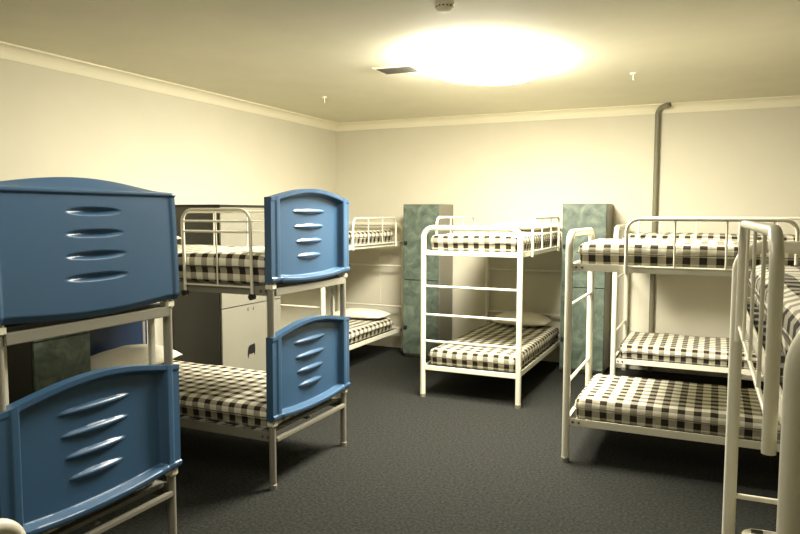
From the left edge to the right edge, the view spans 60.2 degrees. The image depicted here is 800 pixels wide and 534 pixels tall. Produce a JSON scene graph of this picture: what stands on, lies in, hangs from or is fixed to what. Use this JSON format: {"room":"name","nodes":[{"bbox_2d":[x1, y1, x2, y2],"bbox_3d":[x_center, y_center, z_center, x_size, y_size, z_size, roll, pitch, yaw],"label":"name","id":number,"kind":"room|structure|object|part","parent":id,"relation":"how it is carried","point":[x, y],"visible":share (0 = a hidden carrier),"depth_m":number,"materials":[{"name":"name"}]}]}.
{"room":"dormitory","nodes":[
{"label":"dormitory","id":0,"kind":"room"},
{"bbox_2d":[0,58,336,359],"bbox_3d":[-2.849,-0.103,4.737,0.120,2.840,9.670,2,5,25],"label":"wall","id":1,"kind":"structure","parent":0,"point":[54,123],"depth_m":6.07,"materials":[{"name":"beige paint"}]},
{"bbox_2d":[0,41,337,130],"bbox_3d":[-2.753,-1.468,4.589,0.084,0.095,9.430,2,5,25],"label":"trim","id":2,"kind":"structure","parent":1,"relation":"attached to","point":[8,51],"depth_m":5.85,"materials":[{"name":"paint"}]},
{"bbox_2d":[0,0,799,122],"bbox_3d":[0.755,-1.432,2.980,8.040,0.100,9.670,2,5,25],"label":"ceiling","id":3,"kind":"structure","parent":0,"point":[288,55],"depth_m":4.73,"materials":[{"name":"paint"}]},
{"bbox_2d":[372,64,420,74],"bbox_3d":[-0.013,-1.568,5.490,0.340,0.020,0.260,2,5,25],"label":"ceiling vent","id":4,"kind":"object","parent":3,"relation":"in","point":[405,68],"visible":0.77,"depth_m":5.45,"materials":[{"name":"metal"}]},
{"bbox_2d":[434,0,454,12],"bbox_3d":[0.243,-1.419,3.768,0.110,0.050,0.110,2,5,25],"label":"smoke detector","id":5,"kind":"object","parent":3,"relation":"attached to","point":[442,6],"visible":1,"depth_m":3.73,"materials":[{"name":"paint"}]},
{"bbox_2d":[408,36,554,84],"bbox_3d":[0.619,-1.496,5.183,1.040,0.113,1.520,2,5,25],"label":"ceiling light","id":6,"kind":"object","parent":3,"relation":"attached to","point":[466,59],"visible":1,"depth_m":4.82,"materials":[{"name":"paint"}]},
{"bbox_2d":[630,72,637,79],"bbox_3d":[1.910,-1.556,5.632,0.064,0.056,0.063,2,5,25],"label":"sprinkler","id":7,"kind":"object","parent":3,"relation":"attached to","point":[631,73],"visible":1,"depth_m":5.62,"materials":[{"name":"paint"}]},
{"bbox_2d":[68,344,779,533],"bbox_3d":[0.747,1.499,3.207,8.040,0.100,9.670,2,5,25],"label":"floor","id":8,"kind":"structure","parent":0,"point":[460,457],"depth_m":4.57,"materials":[{"name":"grey carpet"}]},
{"bbox_2d":[0,518,25,533],"bbox_3d":[-2.150,1.108,2.009,1.948,0.829,0.933,2,5,25],"label":"frame","id":9,"kind":"object","parent":8,"relation":"on","point":[7,526],"visible":1,"depth_m":1.94,"materials":[{"name":"beige metal"}]},
{"bbox_2d":[7,331,90,403],"bbox_3d":[-2.477,0.425,4.662,0.556,1.800,0.440,2,5,25],"label":"locker","id":10,"kind":"object","parent":8,"relation":"on","point":[34,366],"visible":0.25,"depth_m":4.46,"materials":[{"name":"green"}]},
{"bbox_3d":[-2.231,0.002,4.517,0.018,0.924,0.432,2,5,25],"label":"door","id":11,"kind":"part","parent":10,"relation":"part of","materials":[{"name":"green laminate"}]},
{"bbox_3d":[-2.233,0.876,4.584,0.018,0.814,0.432,2,5,25],"label":"door","id":12,"kind":"part","parent":10,"relation":"part of","materials":[{"name":"green metal"}]},
{"bbox_2d":[0,177,181,533],"bbox_3d":[-2.194,0.500,3.390,2.018,1.849,0.950,2,5,25],"label":"bunk bed","id":13,"kind":"object","parent":8,"relation":"on","point":[78,255],"visible":1,"depth_m":2.93,"materials":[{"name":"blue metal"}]},
{"bbox_3d":[-1.504,0.632,2.598,0.043,1.688,0.043,2,5,25],"label":"post","id":14,"kind":"part","parent":13,"relation":"part of","materials":[{"name":"grey metal"}]},
{"bbox_3d":[-1.340,-0.087,2.953,0.141,0.591,0.950,2,5,25],"label":"panel","id":15,"kind":"part","parent":13,"relation":"part of","materials":[{"name":"blue plastic"}]},
{"bbox_3d":[-1.307,0.750,3.002,0.064,0.599,0.950,2,5,25],"label":"panel","id":16,"kind":"part","parent":13,"relation":"part of","materials":[{"name":"blue plastic"}]},
{"bbox_2d":[42,480,155,533],"bbox_3d":[-2.193,0.993,3.428,1.858,0.156,0.873,2,5,25],"label":"mattress","id":17,"kind":"object","parent":13,"relation":"on","point":[47,532],"visible":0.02,"depth_m":2.93,"materials":[{"name":"multicoloured fabric"}]},
{"bbox_3d":[-2.020,1.072,3.820,1.910,0.058,0.039,2,5,25],"label":"rail","id":18,"kind":"part","parent":13,"relation":"part of","materials":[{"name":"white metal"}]},
{"bbox_3d":[-1.138,0.571,3.396,0.043,1.688,0.043,2,5,25],"label":"post","id":19,"kind":"part","parent":13,"relation":"part of","materials":[{"name":"grey metal"}]},
{"bbox_2d":[87,189,350,489],"bbox_3d":[-1.469,0.380,4.969,2.018,1.849,0.953,2,5,25],"label":"bunk bed","id":20,"kind":"object","parent":8,"relation":"on","point":[306,231],"visible":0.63,"depth_m":4.47,"materials":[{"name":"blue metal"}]},
{"bbox_3d":[-2.357,0.562,5.393,0.064,0.599,0.950,2,5,25],"label":"panel","id":21,"kind":"part","parent":20,"relation":"part of","materials":[{"name":"blue plastic"}]},
{"bbox_3d":[-2.159,0.384,5.774,0.043,1.688,0.043,2,5,25],"label":"post","id":22,"kind":"part","parent":20,"relation":"part of","materials":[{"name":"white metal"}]},
{"bbox_3d":[-1.371,0.164,4.406,0.037,0.037,0.032,2,5,25],"label":"knob","id":23,"kind":"part","parent":20,"relation":"part of","materials":[{"name":"black plastic"}]},
{"bbox_3d":[-1.137,-0.101,4.272,0.539,0.527,0.031,2,5,25],"label":"guard rail","id":24,"kind":"part","parent":20,"relation":"part of","materials":[{"name":"white metal"}]},
{"bbox_2d":[177,245,265,284],"bbox_3d":[-1.465,-0.044,4.937,1.858,0.196,0.873,2,5,25],"label":"mattress","id":25,"kind":"object","parent":20,"relation":"on","point":[233,261],"visible":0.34,"depth_m":4.35,"materials":[{"name":"multicoloured fabric"}]},
{"bbox_3d":[-1.095,-0.172,5.260,1.471,0.515,0.021,2,5,25],"label":"guard rail","id":26,"kind":"part","parent":20,"relation":"part of","materials":[{"name":"white metal"}]},
{"bbox_3d":[-1.643,0.113,4.565,1.910,0.058,0.039,2,5,25],"label":"rail","id":27,"kind":"part","parent":20,"relation":"part of","materials":[{"name":"grey metal"}]},
{"bbox_3d":[-1.646,1.010,4.634,1.910,0.058,0.039,2,5,25],"label":"rail","id":28,"kind":"part","parent":20,"relation":"part of","materials":[{"name":"grey metal"}]},
{"bbox_2d":[161,360,330,427],"bbox_3d":[-1.467,0.872,5.008,1.858,0.157,0.873,2,5,25],"label":"mattress","id":29,"kind":"object","parent":20,"relation":"on","point":[213,392],"visible":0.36,"depth_m":4.55,"materials":[{"name":"multicoloured fabric"}]},
{"bbox_2d":[90,344,181,370],"bbox_3d":[-2.055,0.686,5.241,0.460,0.151,0.740,2,5,22],"label":"pillow","id":30,"kind":"object","parent":29,"relation":"on","point":[137,354],"visible":0.66,"depth_m":5.07,"materials":[{"name":"beige fabric"}]},
{"bbox_3d":[-0.898,0.182,4.191,0.037,0.037,0.032,2,5,25],"label":"knob","id":31,"kind":"part","parent":20,"relation":"part of","materials":[{"name":"black plastic"}]},
{"bbox_3d":[-0.778,0.511,4.178,0.043,1.688,0.043,2,5,25],"label":"post","id":32,"kind":"part","parent":20,"relation":"part of","materials":[{"name":"white metal"}]},
{"bbox_3d":[-0.579,-0.210,4.517,0.064,0.599,0.950,2,5,25],"label":"panel","id":33,"kind":"part","parent":20,"relation":"part of","materials":[{"name":"blue plastic"}]},
{"bbox_3d":[-0.581,0.629,4.582,0.064,0.599,0.950,2,5,25],"label":"panel","id":34,"kind":"part","parent":20,"relation":"part of","materials":[{"name":"blue plastic"}]},
{"bbox_3d":[-1.294,0.952,5.400,1.910,0.058,0.039,2,5,25],"label":"rail","id":35,"kind":"part","parent":20,"relation":"part of","materials":[{"name":"white metal"}]},
{"bbox_3d":[-0.412,0.451,4.976,0.043,1.688,0.043,2,5,25],"label":"post","id":36,"kind":"part","parent":20,"relation":"part of","materials":[{"name":"white metal"}]},
{"bbox_2d":[173,204,280,370],"bbox_3d":[-1.616,0.301,6.529,0.562,1.765,0.912,2,5,25],"label":"tall cabinet","id":37,"kind":"object","parent":8,"relation":"on","point":[222,329],"visible":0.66,"depth_m":6.16,"materials":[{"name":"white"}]},
{"bbox_3d":[-1.616,-0.569,6.463,0.558,0.020,0.912,2,5,25],"label":"trim","id":38,"kind":"part","parent":37,"relation":"part of","materials":[{"name":"black"}]},
{"bbox_3d":[-1.373,-0.105,6.387,0.018,0.884,0.892,2,5,25],"label":"door","id":39,"kind":"part","parent":37,"relation":"part of","materials":[{"name":"beige metal"}]},
{"bbox_3d":[-1.375,0.742,6.452,0.018,0.799,0.892,2,5,25],"label":"door","id":40,"kind":"part","parent":37,"relation":"part of","materials":[{"name":"beige metal"}]},
{"bbox_2d":[281,217,403,350],"bbox_3d":[-0.767,0.264,7.774,0.955,1.651,1.956,2,5,25],"label":"bunk bed","id":41,"kind":"object","parent":8,"relation":"on","point":[395,329],"visible":0.33,"depth_m":8.16,"materials":[{"name":"white metal"}]},
{"bbox_3d":[-1.162,0.355,6.915,0.950,1.575,0.050,2,5,25],"label":"frame","id":42,"kind":"part","parent":41,"relation":"part of","materials":[{"name":"white metal"}]},
{"bbox_3d":[-0.371,0.224,8.637,0.950,1.575,0.050,2,5,25],"label":"frame","id":43,"kind":"part","parent":41,"relation":"part of","materials":[{"name":"white metal"}]},
{"bbox_2d":[349,317,393,343],"bbox_3d":[-0.799,0.726,7.742,0.853,0.160,1.683,2,5,25],"label":"mattress","id":44,"kind":"object","parent":41,"relation":"on","point":[360,329],"visible":0.3,"depth_m":7.84,"materials":[{"name":"multicoloured fabric"}]},
{"bbox_2d":[335,308,389,318],"bbox_3d":[-0.469,0.547,8.244,0.660,0.101,0.400,2,5,22],"label":"pillow","id":45,"kind":"object","parent":44,"relation":"on","point":[364,313],"visible":0.88,"depth_m":8.09,"materials":[{"name":"beige fabric"}]},
{"bbox_2d":[349,229,393,244],"bbox_3d":[-0.796,-0.330,7.660,0.853,0.162,1.683,2,5,25],"label":"mattress","id":46,"kind":"object","parent":41,"relation":"on","point":[360,235],"visible":0.23,"depth_m":7.73,"materials":[{"name":"multicoloured fabric"}]},
{"bbox_3d":[-0.270,-0.384,7.696,0.023,0.346,1.083,2,5,25],"label":"guard rail","id":47,"kind":"part","parent":41,"relation":"part of","materials":[{"name":"white metal"}]},
{"bbox_3d":[-0.378,-0.230,7.558,0.039,0.050,1.860,2,5,25],"label":"rail","id":48,"kind":"part","parent":41,"relation":"part of","materials":[{"name":"white metal"}]},
{"bbox_3d":[-0.380,0.825,7.640,0.039,0.050,1.860,2,5,25],"label":"rail","id":49,"kind":"part","parent":41,"relation":"part of","materials":[{"name":"white metal"}]},
{"bbox_2d":[403,204,452,358],"bbox_3d":[0.331,0.159,8.199,0.450,1.800,0.486,2,5,25],"label":"locker","id":50,"kind":"object","parent":8,"relation":"on","point":[416,217],"visible":0.84,"depth_m":8.02,"materials":[{"name":"green metal"}]},
{"bbox_3d":[0.240,0.590,8.037,0.442,0.866,0.018,2,5,25],"label":"door","id":51,"kind":"part","parent":50,"relation":"part of","materials":[{"name":"metal"}]},
{"bbox_3d":[0.243,-0.285,7.969,0.442,0.872,0.018,2,5,25],"label":"door","id":52,"kind":"part","parent":50,"relation":"part of","materials":[{"name":"green metal"}]},
{"bbox_2d":[420,216,561,408],"bbox_3d":[1.029,0.318,7.031,0.955,1.666,2.006,2,5,25],"label":"bunk bed","id":53,"kind":"object","parent":8,"relation":"on","point":[520,371],"visible":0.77,"depth_m":6.21,"materials":[{"name":"white metal"}]},
{"bbox_3d":[0.589,-0.345,7.133,0.023,0.361,1.163,2,5,25],"label":"guard rail","id":54,"kind":"part","parent":53,"relation":"part of","materials":[{"name":"white metal"}]},
{"bbox_3d":[0.623,0.419,6.149,0.950,1.575,0.050,2,5,25],"label":"frame","id":55,"kind":"part","parent":53,"relation":"part of","materials":[{"name":"white metal"}]},
{"bbox_2d":[428,322,559,372],"bbox_3d":[1.028,0.783,7.067,0.853,0.160,1.883,2,5,25],"label":"mattress","id":56,"kind":"object","parent":53,"relation":"on","point":[535,339],"visible":0.92,"depth_m":6.51,"materials":[{"name":"multicoloured fabric"}]},
{"bbox_2d":[492,311,550,326],"bbox_3d":[1.357,0.572,7.694,0.620,0.144,0.400,2,5,25],"label":"pillow","id":57,"kind":"object","parent":56,"relation":"on","point":[529,319],"visible":0.8,"depth_m":7.55,"materials":[{"name":"beige fabric"}]},
{"bbox_2d":[429,231,560,252],"bbox_3d":[1.030,-0.272,6.985,0.853,0.161,1.883,2,5,25],"label":"mattress","id":58,"kind":"object","parent":53,"relation":"on","point":[478,241],"visible":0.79,"depth_m":6.21,"materials":[{"name":"multicoloured fabric"}]},
{"bbox_2d":[495,221,549,229],"bbox_3d":[1.360,-0.460,7.614,0.620,0.100,0.400,2,5,25],"label":"pillow","id":59,"kind":"object","parent":58,"relation":"on","point":[521,225],"visible":0.72,"depth_m":7.45,"materials":[{"name":"beige fabric"}]},
{"bbox_3d":[1.435,0.284,7.917,0.950,1.575,0.050,2,5,25],"label":"frame","id":60,"kind":"part","parent":53,"relation":"part of","materials":[{"name":"white metal"}]},
{"bbox_3d":[1.415,0.887,6.897,0.039,0.050,1.910,2,5,25],"label":"rail","id":61,"kind":"part","parent":53,"relation":"part of","materials":[{"name":"white metal"}]},
{"bbox_3d":[1.418,-0.167,6.815,0.039,0.050,1.910,2,5,25],"label":"rail","id":62,"kind":"part","parent":53,"relation":"part of","materials":[{"name":"white metal"}]},
{"bbox_3d":[1.435,-0.313,6.747,0.023,0.361,1.163,2,5,25],"label":"guard rail","id":63,"kind":"part","parent":53,"relation":"part of","materials":[{"name":"white metal"}]},
{"bbox_2d":[559,203,612,373],"bbox_3d":[2.006,0.223,7.434,0.455,1.800,0.486,2,5,25],"label":"locker","id":64,"kind":"object","parent":8,"relation":"on","point":[599,217],"visible":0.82,"depth_m":7.24,"materials":[{"name":"green metal"}]},
{"bbox_3d":[1.916,0.653,7.272,0.447,0.866,0.018,2,5,25],"label":"door","id":65,"kind":"part","parent":64,"relation":"part of","materials":[{"name":"green metal"}]},
{"bbox_3d":[1.918,-0.221,7.205,0.447,0.872,0.018,2,5,25],"label":"door","id":66,"kind":"part","parent":64,"relation":"part of","materials":[{"name":"green metal"}]},
{"bbox_2d":[561,218,799,461],"bbox_3d":[2.210,0.503,4.674,2.006,1.668,0.955,2,5,25],"label":"bunk bed","id":67,"kind":"object","parent":8,"relation":"on","point":[567,414],"visible":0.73,"depth_m":4.57,"materials":[{"name":"white metal"}]},
{"bbox_3d":[1.323,0.504,5.082,0.050,1.575,0.950,2,5,25],"label":"frame","id":68,"kind":"part","parent":67,"relation":"part of","materials":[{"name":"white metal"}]},
{"bbox_3d":[2.033,0.033,4.249,1.910,0.050,0.039,2,5,25],"label":"rail","id":69,"kind":"part","parent":67,"relation":"part of","materials":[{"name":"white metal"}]},
{"bbox_3d":[2.031,1.087,4.331,1.910,0.050,0.039,2,5,25],"label":"rail","id":70,"kind":"part","parent":67,"relation":"part of","materials":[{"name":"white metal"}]},
{"bbox_2d":[573,374,780,442],"bbox_3d":[2.209,0.968,4.710,1.883,0.162,0.853,2,5,25],"label":"mattress","id":71,"kind":"object","parent":67,"relation":"on","point":[665,404],"visible":0.75,"depth_m":4.62,"materials":[{"name":"multicoloured fabric"}]},
{"bbox_2d":[577,239,799,268],"bbox_3d":[2.211,-0.087,4.629,1.883,0.161,0.853,2,5,25],"label":"mattress","id":72,"kind":"object","parent":67,"relation":"on","point":[689,253],"visible":0.67,"depth_m":4.44,"materials":[{"name":"multicoloured fabric"}]},
{"bbox_3d":[1.900,-0.120,4.256,0.983,0.363,0.023,2,5,25],"label":"guard rail","id":73,"kind":"part","parent":67,"relation":"part of","materials":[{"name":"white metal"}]},
{"bbox_2d":[610,216,799,376],"bbox_3d":[3.136,0.352,6.633,2.006,1.671,0.955,2,5,25],"label":"bunk bed","id":74,"kind":"object","parent":8,"relation":"on","point":[614,359],"visible":0.41,"depth_m":6.60,"materials":[{"name":"white metal"}]},
{"bbox_3d":[2.250,0.354,7.041,0.050,1.575,0.950,2,5,25],"label":"frame","id":75,"kind":"part","parent":74,"relation":"part of","materials":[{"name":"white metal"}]},
{"bbox_2d":[618,332,756,369],"bbox_3d":[3.135,0.819,6.669,1.883,0.161,0.853,2,5,25],"label":"mattress","id":76,"kind":"object","parent":74,"relation":"on","point":[657,347],"visible":0.68,"depth_m":6.56,"materials":[{"name":"multicoloured fabric"}]},
{"bbox_3d":[2.957,0.938,6.290,1.910,0.050,0.039,2,5,25],"label":"rail","id":77,"kind":"part","parent":74,"relation":"part of","materials":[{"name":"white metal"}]},
{"bbox_2d":[622,232,795,240],"bbox_3d":[3.138,-0.236,6.588,1.883,0.160,0.853,2,5,25],"label":"mattress","id":78,"kind":"object","parent":74,"relation":"on","point":[643,236],"visible":0.3,"depth_m":6.39,"materials":[{"name":"multicoloured fabric"}]},
{"bbox_3d":[2.885,-0.269,6.188,1.443,0.366,0.023,2,5,25],"label":"guard rail","id":79,"kind":"part","parent":74,"relation":"part of","materials":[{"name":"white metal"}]},
{"bbox_2d":[722,220,799,533],"bbox_3d":[1.375,0.724,1.747,0.963,1.673,2.056,2,5,24],"label":"bunk bed","id":80,"kind":"object","parent":8,"relation":"on","point":[780,398],"visible":1,"depth_m":1.25,"materials":[{"name":"white metal"}]},
{"bbox_2d":[740,529,775,533],"bbox_3d":[1.377,1.192,1.782,0.853,0.162,1.933,2,5,24],"label":"mattress","id":81,"kind":"object","parent":80,"relation":"on","point":[746,531],"visible":0.86,"depth_m":2.73,"materials":[{"name":"white fabric"}]},
{"bbox_3d":[0.835,0.082,1.635,0.023,0.378,1.132,2,5,24],"label":"guard rail","id":82,"kind":"part","parent":80,"relation":"part of","materials":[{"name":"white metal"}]},
{"bbox_3d":[0.989,0.213,1.879,0.039,0.050,1.960,2,5,24],"label":"rail","id":83,"kind":"part","parent":80,"relation":"part of","materials":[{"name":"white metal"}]},
{"bbox_2d":[748,264,799,357],"bbox_3d":[1.380,0.138,1.700,0.853,0.161,1.933,2,5,24],"label":"mattress","id":84,"kind":"object","parent":80,"relation":"on","point":[790,322],"visible":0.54,"depth_m":1.71,"materials":[{"name":"multicoloured fabric"}]},
{"bbox_3d":[0.975,0.831,0.836,0.950,1.575,0.050,2,5,24],"label":"frame","id":85,"kind":"part","parent":80,"relation":"part of","materials":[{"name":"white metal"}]},
{"bbox_2d":[336,106,799,377],"bbox_3d":[2.740,-0.296,7.422,7.800,2.840,0.120,2,5,25],"label":"wall","id":86,"kind":"structure","parent":0,"point":[741,162],"depth_m":7.69,"materials":[{"name":"beige paint"}]},
{"bbox_2d":[379,129,379,345],"bbox_3d":[-0.255,-0.357,8.726,0.012,2.745,0.003,2,5,25],"label":"trim","id":87,"kind":"structure","parent":86,"relation":"attached to","point":[379,129],"depth_m":8.70,"materials":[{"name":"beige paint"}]},
{"bbox_2d":[336,95,799,130],"bbox_3d":[2.701,-1.658,7.224,7.800,0.095,0.084,2,5,25],"label":"trim","id":88,"kind":"structure","parent":86,"relation":"attached to","point":[794,100],"depth_m":7.57,"materials":[{"name":"paint"}]},
{"bbox_2d":[647,102,670,371],"bbox_3d":[2.734,-0.288,7.288,0.054,2.845,0.178,-2,5,-29],"label":"conduit pipe","id":89,"kind":"object","parent":86,"relation":"attached to","point":[660,108],"visible":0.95,"depth_m":7.29,"materials":[{"name":"beige metal"}]}
]}

